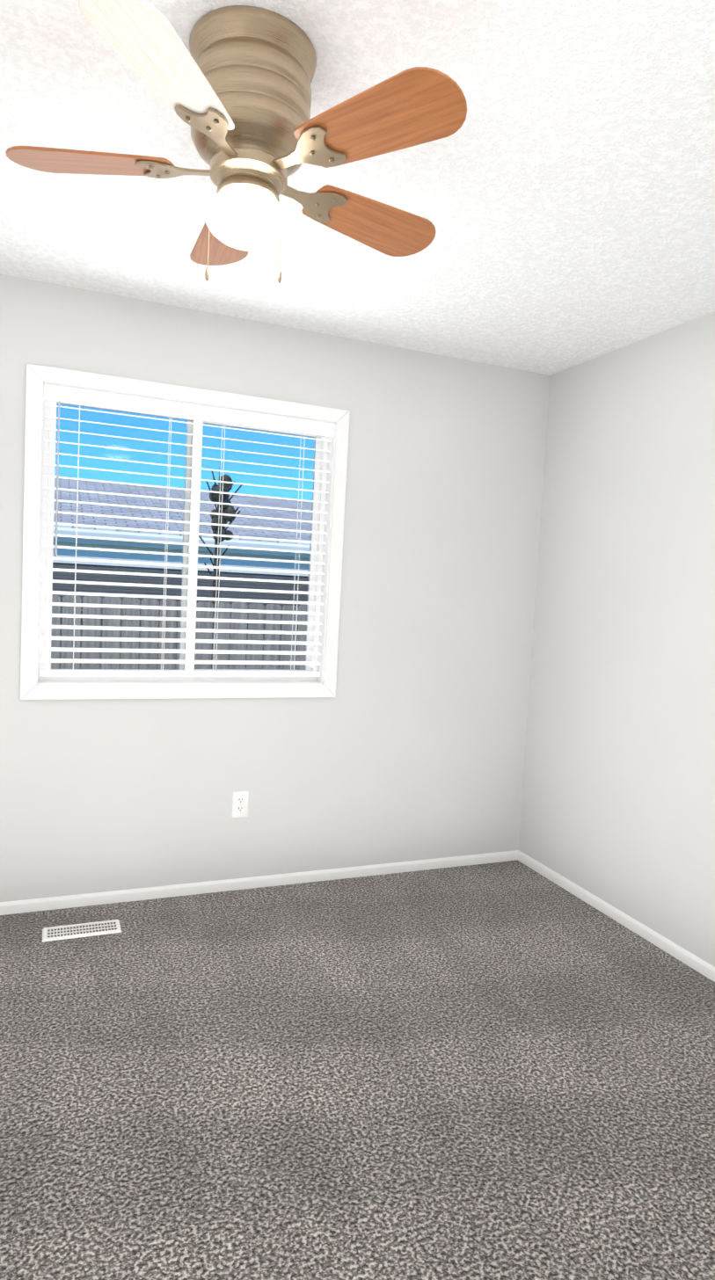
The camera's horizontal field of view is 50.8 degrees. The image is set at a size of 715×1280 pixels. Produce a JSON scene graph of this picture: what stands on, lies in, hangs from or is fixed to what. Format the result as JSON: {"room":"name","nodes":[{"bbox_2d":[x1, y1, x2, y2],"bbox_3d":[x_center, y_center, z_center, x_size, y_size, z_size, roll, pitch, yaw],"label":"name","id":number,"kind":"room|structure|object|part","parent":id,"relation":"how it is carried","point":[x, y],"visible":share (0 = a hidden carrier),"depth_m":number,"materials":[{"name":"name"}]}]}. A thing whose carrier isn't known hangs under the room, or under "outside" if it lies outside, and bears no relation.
{"room":"empty bedroom","nodes":[
{"label":"empty bedroom","id":0,"kind":"room"},
{"bbox_2d":[0,273,550,901],"bbox_3d":[-0.736,-0.129,3.210,3.450,2.440,0.150,1,4,-22],"label":"wall","id":1,"kind":"structure","parent":0,"point":[406,743],"depth_m":3.39,"materials":[{"name":"grey paint"}]},
{"bbox_2d":[19,363,349,699],"bbox_3d":[-0.695,-0.395,3.178,1.306,1.276,0.136,1,4,-22],"label":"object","id":2,"kind":"structure","parent":1,"relation":"in","point":[37,376],"depth_m":3.12,"materials":[{"name":"white plastic"}]},
{"bbox_3d":[-0.719,0.143,3.206,1.168,0.020,0.050,1,4,-22],"label":"window blind bottom rail","id":3,"kind":"part","parent":2,"relation":"part of","materials":[{"name":"white plastic"}]},
{"bbox_2d":[37,388,327,680],"bbox_3d":[-0.717,-0.400,3.232,1.204,1.174,0.079,1,4,-22],"label":"window frame","id":4,"kind":"structure","parent":2,"relation":"attached to","point":[50,458],"depth_m":3.20,"materials":[{"name":"white"}]},
{"bbox_3d":[-0.716,-0.400,3.227,1.096,1.066,0.028,1,4,-22],"label":"glass","id":5,"kind":"part","parent":2,"relation":"part of","materials":[{"name":"clear glass"}]},
{"bbox_2d":[36,382,335,684],"bbox_3d":[-0.690,-0.394,3.164,1.204,1.174,0.076,1,4,-22],"label":"liner","id":6,"kind":"object","parent":2,"relation":"attached to","point":[326,556],"visible":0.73,"depth_m":3.32,"materials":[{"name":"white"}]},
{"bbox_2d":[232,791,248,817],"bbox_3d":[-0.512,0.720,3.293,0.070,0.114,0.007,1,4,-22],"label":"electrical outlet","id":7,"kind":"object","parent":1,"relation":"attached to","point":[240,804],"visible":1,"depth_m":3.28,"materials":[{"name":"white plastic"}]},
{"bbox_2d":[0,850,518,915],"bbox_3d":[-0.766,1.070,3.219,3.450,0.047,0.012,1,4,-22],"label":"baseboard","id":8,"kind":"structure","parent":1,"relation":"attached to","point":[35,905],"depth_m":3.32,"materials":[{"name":"white wood"}]},
{"bbox_2d":[0,859,714,1279],"bbox_3d":[-0.078,1.288,1.521,3.750,0.080,4.000,1,4,-22],"label":"floor","id":9,"kind":"structure","parent":0,"point":[498,1071],"depth_m":2.04,"materials":[{"name":"carpet"}]},
{"bbox_2d":[42,919,121,941],"bbox_3d":[-1.046,1.101,2.861,0.280,0.007,0.108,1,4,-22],"label":"floor air vent","id":10,"kind":"object","parent":9,"relation":"on","point":[79,930],"visible":1,"depth_m":2.85,"materials":[{"name":"white metal"}]},
{"bbox_2d":[0,0,714,375],"bbox_3d":[0.051,-1.242,1.343,3.750,0.120,4.000,1,4,-22],"label":"ceiling","id":11,"kind":"structure","parent":0,"point":[557,188],"depth_m":2.03,"materials":[{"name":"white paint"}]},
{"bbox_2d":[5,0,466,283],"bbox_3d":[-0.230,-0.990,1.602,0.951,0.449,0.928,1,4,-22],"label":"ceiling fan","id":12,"kind":"object","parent":11,"relation":"hanging from","point":[233,90],"visible":1,"depth_m":1.46,"materials":[{"name":"brown metal"}]},
{"bbox_3d":[-0.550,-0.991,1.565,0.344,0.006,0.152,3,16,-1],"label":"blade","id":13,"kind":"part","parent":12,"relation":"part of","materials":[{"name":"brown wood"}]},
{"label":"blade","id":14,"kind":"part","parent":12,"relation":"part of","materials":[{"name":"beige wood"}]},
{"bbox_3d":[-0.329,-1.002,1.876,0.152,0.006,0.344,-11,8,-17],"label":"blade","id":15,"kind":"part","parent":12,"relation":"part of","materials":[{"name":"brown wood"}]},
{"bbox_3d":[-0.231,-0.873,1.577,0.172,0.089,0.172,1,4,-22],"label":"globe","id":16,"kind":"part","parent":12,"relation":"part of"},
{"label":"blade","id":17,"kind":"part","parent":12,"relation":"part of","materials":[{"name":"brown wood"}]},
{"bbox_3d":[0.039,-0.949,1.383,0.344,0.006,0.152,6,-7,35],"label":"blade","id":18,"kind":"part","parent":12,"relation":"part of","materials":[{"name":"brown wood"}]},
{"bbox_2d":[518,311,714,967],"bbox_3d":[1.652,0.070,2.113,0.150,2.440,4.000,1,4,-22],"label":"wall","id":19,"kind":"structure","parent":0,"point":[618,803],"depth_m":3.15,"materials":[{"name":"grey paint"}]},
{"bbox_2d":[517,850,714,981],"bbox_3d":[1.517,1.260,2.166,0.012,0.047,3.700,1,4,-22],"label":"baseboard","id":20,"kind":"structure","parent":19,"relation":"attached to","point":[692,961],"depth_m":3.14,"materials":[{"name":"white wood"}]},
{"label":"outside","id":21,"kind":"structure","parent":0,"visible":0},
{"label":"ground","id":22,"kind":"structure","parent":21,"visible":0},
{"bbox_2d":[50,595,306,669],"bbox_3d":[0.154,0.555,7.042,22.022,1.732,0.152,1,4,-22],"label":"fence","id":23,"kind":"object","parent":22,"relation":"on","point":[106,611],"depth_m":6.20,"materials":[{"name":"grey wood"}]},
{"bbox_2d":[52,562,308,669],"bbox_3d":[-2.870,-0.474,17.124,30.000,2.070,8.400,1,4,-22],"label":"siding","id":24,"kind":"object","parent":22,"relation":"on","point":[153,580],"depth_m":12.41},
{"bbox_2d":[53,475,312,545],"bbox_3d":[-2.430,-2.268,16.143,31.000,2.006,11.760,1,4,-22],"label":"roof","id":25,"kind":"structure","parent":24,"relation":"on","point":[125,500],"depth_m":13.97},
{"bbox_2d":[52,526,309,576],"bbox_3d":[-0.847,-0.285,12.157,31.000,2.590,2.920,1,4,-22],"label":"neighboring house wall","id":26,"kind":"structure","parent":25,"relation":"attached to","point":[135,546],"depth_m":12.29,"materials":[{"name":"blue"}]},
{"bbox_2d":[198,457,242,669],"bbox_3d":[-1.786,-0.583,9.578,0.529,3.450,0.465,1,4,-22],"label":"trunk","id":27,"kind":"object","parent":22,"relation":"on","point":[215,563],"depth_m":9.48,"materials":[{"name":"brown plant"}]},
{"bbox_2d":[208,474,235,542],"bbox_3d":[-1.702,-1.658,9.471,0.327,0.874,0.486,1,4,-22],"label":"leaves","id":28,"kind":"object","parent":27,"relation":"attached to","point":[226,509],"depth_m":9.41,"materials":[{"name":"green plant"}]},
{"bbox_3d":[-0.664,-0.946,3.130,1.168,0.038,0.056,1,4,-22],"label":"blind headrail","id":29,"kind":"object","parent":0,"visible":0},
{"bbox_2d":[54,400,60,556],"bbox_3d":[-1.162,-0.635,2.918,0.011,0.624,0.014,1,4,-22],"label":"blind wand","id":30,"kind":"object","parent":29,"relation":"hanging from","point":[57,482],"visible":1,"depth_m":2.92,"materials":[{"name":"white plastic"}]},
{"bbox_2d":[72,403,79,671],"bbox_3d":[-1.118,-0.407,2.994,0.002,1.064,0.054,1,4,-22],"label":"blind cord","id":31,"kind":"object","parent":29,"relation":"hanging from","point":[79,403],"depth_m":2.98,"materials":[{"name":"white fabric"}]},
{"bbox_2d":[160,417,171,671],"bbox_3d":[-0.794,-0.399,3.126,0.002,1.064,0.054,1,4,-22],"label":"blind cord","id":32,"kind":"object","parent":29,"relation":"hanging from","point":[169,418],"depth_m":3.12,"materials":[{"name":"white fabric"}]},
{"bbox_2d":[43,384,334,436],"bbox_3d":[-0.651,-0.936,3.098,1.176,0.055,0.010,1,4,-22],"label":"blind valance","id":33,"kind":"object","parent":29,"relation":"attached to","point":[102,399],"visible":0.96,"depth_m":3.07,"materials":[{"name":"white plastic"}]},
{"bbox_2d":[212,424,225,672],"bbox_3d":[-0.590,-0.395,3.210,0.002,1.064,0.054,1,4,-22],"label":"blind cord","id":34,"kind":"object","parent":29,"relation":"hanging from","point":[220,541],"depth_m":3.21,"materials":[{"name":"white fabric"}]},
{"bbox_2d":[290,432,305,672],"bbox_3d":[-0.266,-0.388,3.342,0.002,1.064,0.054,1,4,-22],"label":"blind cord","id":35,"kind":"object","parent":29,"relation":"hanging from","point":[301,432],"depth_m":3.34,"materials":[{"name":"white fabric"}]},
{"bbox_2d":[312,435,324,661],"bbox_3d":[-0.175,-0.410,3.342,0.010,1.010,0.002,1,4,-22],"label":"blind cord","id":36,"kind":"object","parent":29,"relation":"hanging from","point":[322,435],"depth_m":3.34,"materials":[{"name":"white fabric"}]},
{"bbox_2d":[310,661,314,667],"bbox_3d":[-0.201,0.108,3.378,0.018,0.031,0.010,1,4,-22],"label":"tassels","id":37,"kind":"object","parent":36,"relation":"hanging from","point":[312,664],"visible":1,"depth_m":3.38,"materials":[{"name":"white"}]}
]}

